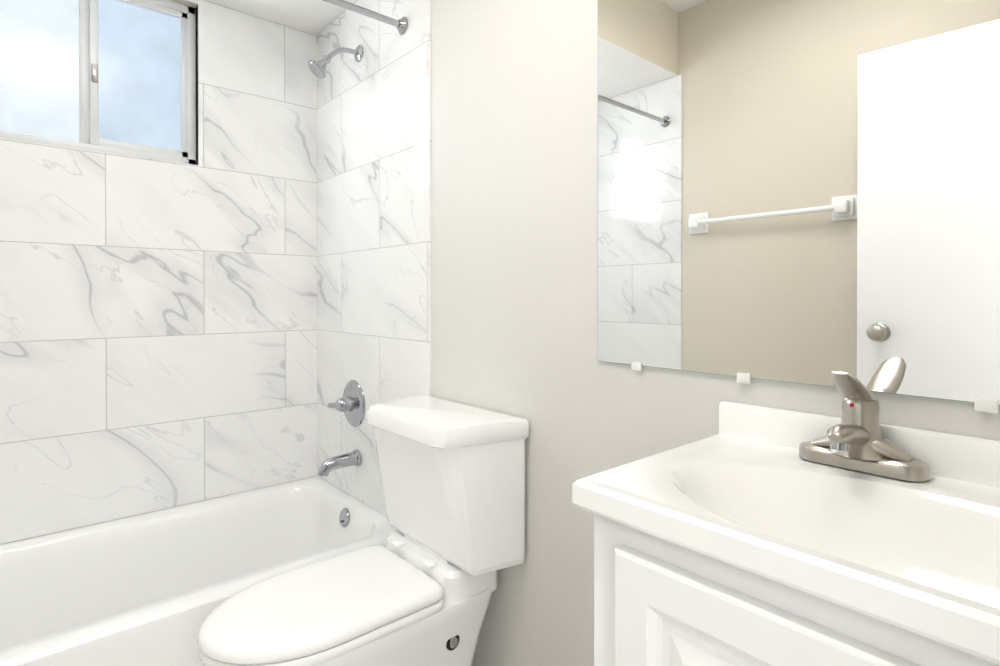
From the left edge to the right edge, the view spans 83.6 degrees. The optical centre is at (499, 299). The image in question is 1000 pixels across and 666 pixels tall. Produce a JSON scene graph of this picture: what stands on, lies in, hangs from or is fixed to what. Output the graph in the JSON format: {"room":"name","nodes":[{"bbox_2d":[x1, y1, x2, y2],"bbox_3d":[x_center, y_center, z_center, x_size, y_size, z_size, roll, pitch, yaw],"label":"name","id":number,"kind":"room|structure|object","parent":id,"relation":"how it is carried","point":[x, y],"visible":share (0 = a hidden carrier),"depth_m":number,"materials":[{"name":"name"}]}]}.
{"room":"bathroom","nodes":[
{"label":"bathroom","id":0,"kind":"room"},
{"bbox_2d":[0,0,313,544],"bbox_3d":[-1.367,-0.132,1.877,1.720,2.540,0.100,0,0,-41],"label":"wall","id":1,"kind":"structure","parent":0,"point":[188,3],"depth_m":2.05,"materials":[{"name":"paint"}]},
{"bbox_2d":[0,0,195,164],"bbox_3d":[-1.376,-0.779,1.876,0.630,0.585,0.080,0,0,-41],"label":"window","id":2,"kind":"structure","parent":1,"relation":"in","point":[114,76],"depth_m":1.88,"materials":[{"name":"silver metal"}]},
{"bbox_2d":[0,0,316,543],"bbox_3d":[-1.341,-0.178,1.847,1.520,1.828,0.038,0,0,-41],"label":"wall tile","id":3,"kind":"structure","parent":1,"relation":"attached to","point":[158,334],"depth_m":1.98,"materials":[{"name":"white tile"}]},
{"bbox_2d":[205,0,356,35],"bbox_3d":[-1.085,-1.245,1.546,1.520,0.308,0.760,0,0,-41],"label":"ceiling","id":4,"kind":"structure","parent":0,"point":[315,17],"depth_m":2.13,"materials":[{"name":"paint"}]},
{"bbox_2d":[431,0,999,665],"bbox_3d":[0.111,-0.129,1.412,0.100,2.540,2.540,0,0,-41],"label":"wall","id":5,"kind":"structure","parent":0,"point":[513,206],"depth_m":1.35,"materials":[{"name":"paint"}]},
{"bbox_2d":[316,0,430,515],"bbox_3d":[-0.485,0.022,2.016,0.008,2.230,0.832,0,0,-41],"label":"wall tile","id":6,"kind":"structure","parent":5,"relation":"attached to","point":[374,222],"depth_m":1.97,"materials":[{"name":"white tile"}]},
{"bbox_2d":[308,45,362,78],"bbox_3d":[-0.586,-0.847,1.978,0.187,0.151,0.074,0,0,-41],"label":"shower head","id":7,"kind":"object","parent":6,"relation":"attached to","point":[317,68],"visible":1,"depth_m":1.95},
{"bbox_2d":[317,449,360,475],"bbox_3d":[-0.580,0.586,2.006,0.151,0.070,0.060,0,0,-41],"label":"tub spout","id":8,"kind":"object","parent":6,"relation":"attached to","point":[327,466],"visible":1,"depth_m":1.99,"materials":[{"name":"silver metal"}]},
{"bbox_2d":[327,380,364,426],"bbox_3d":[-0.570,0.385,2.049,0.078,0.172,0.172,0,0,-41],"label":"tub valve","id":9,"kind":"object","parent":6,"relation":"attached to","point":[350,404],"visible":1,"depth_m":2.04,"materials":[{"name":"silver metal"}]},
{"bbox_2d":[597,0,999,413],"bbox_3d":[0.520,-0.335,0.855,0.008,0.962,0.943,0,0,-41],"label":"mirror","id":10,"kind":"object","parent":5,"relation":"attached to","point":[807,192],"visible":1,"depth_m":0.89,"materials":[{"name":"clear mirror"}]},
{"bbox_3d":[-0.533,1.168,0.926,1.720,0.050,2.640,0,0,-41],"label":"floor","id":11,"kind":"structure","parent":0,"visible":0},
{"bbox_2d":[0,476,395,665],"bbox_3d":[-1.084,0.940,1.557,1.516,0.400,0.758,0,0,-41],"label":"bathtub","id":12,"kind":"object","parent":11,"relation":"on","point":[156,588],"visible":0.62,"depth_m":1.79,"materials":[{"name":"white ceramic"}]},
{"bbox_2d":[198,395,528,665],"bbox_3d":[-0.340,0.716,1.335,0.679,0.850,0.481,0,0,-41],"label":"toilet","id":13,"kind":"object","parent":11,"relation":"on","point":[419,588],"visible":1,"depth_m":1.32,"materials":[{"name":"white ceramic"}]},
{"bbox_2d":[572,371,999,665],"bbox_3d":[0.451,0.621,0.614,0.434,1.049,0.652,0,0,-41],"label":"bathroom vanity","id":14,"kind":"object","parent":11,"relation":"on","point":[857,533],"visible":1,"depth_m":0.67,"materials":[{"name":"white"}]},
{"bbox_2d":[799,371,929,481],"bbox_3d":[0.489,0.166,0.776,0.140,0.142,0.160,0,0,-41],"label":"faucet","id":15,"kind":"object","parent":14,"relation":"on","point":[854,446],"depth_m":0.77,"materials":[{"name":"silver metal"}]},
{"bbox_3d":[-1.112,-0.123,0.349,0.100,2.540,2.540,0,0,-41],"label":"wall","id":16,"kind":"structure","parent":0,"visible":0},
{"bbox_3d":[-1.646,0.028,1.046,0.008,2.230,0.772,0,0,-41],"label":"wall tile","id":17,"kind":"structure","parent":16,"relation":"attached to","visible":0},
{"bbox_2d":[323,0,407,34],"bbox_3d":[-0.878,-0.879,1.310,1.503,0.054,0.054,0,0,-41],"label":"shower curtain rod","id":18,"kind":"object","parent":17,"relation":"attached to","point":[401,25],"visible":1,"depth_m":1.73,"materials":[{"name":"silver metal"}]}
]}

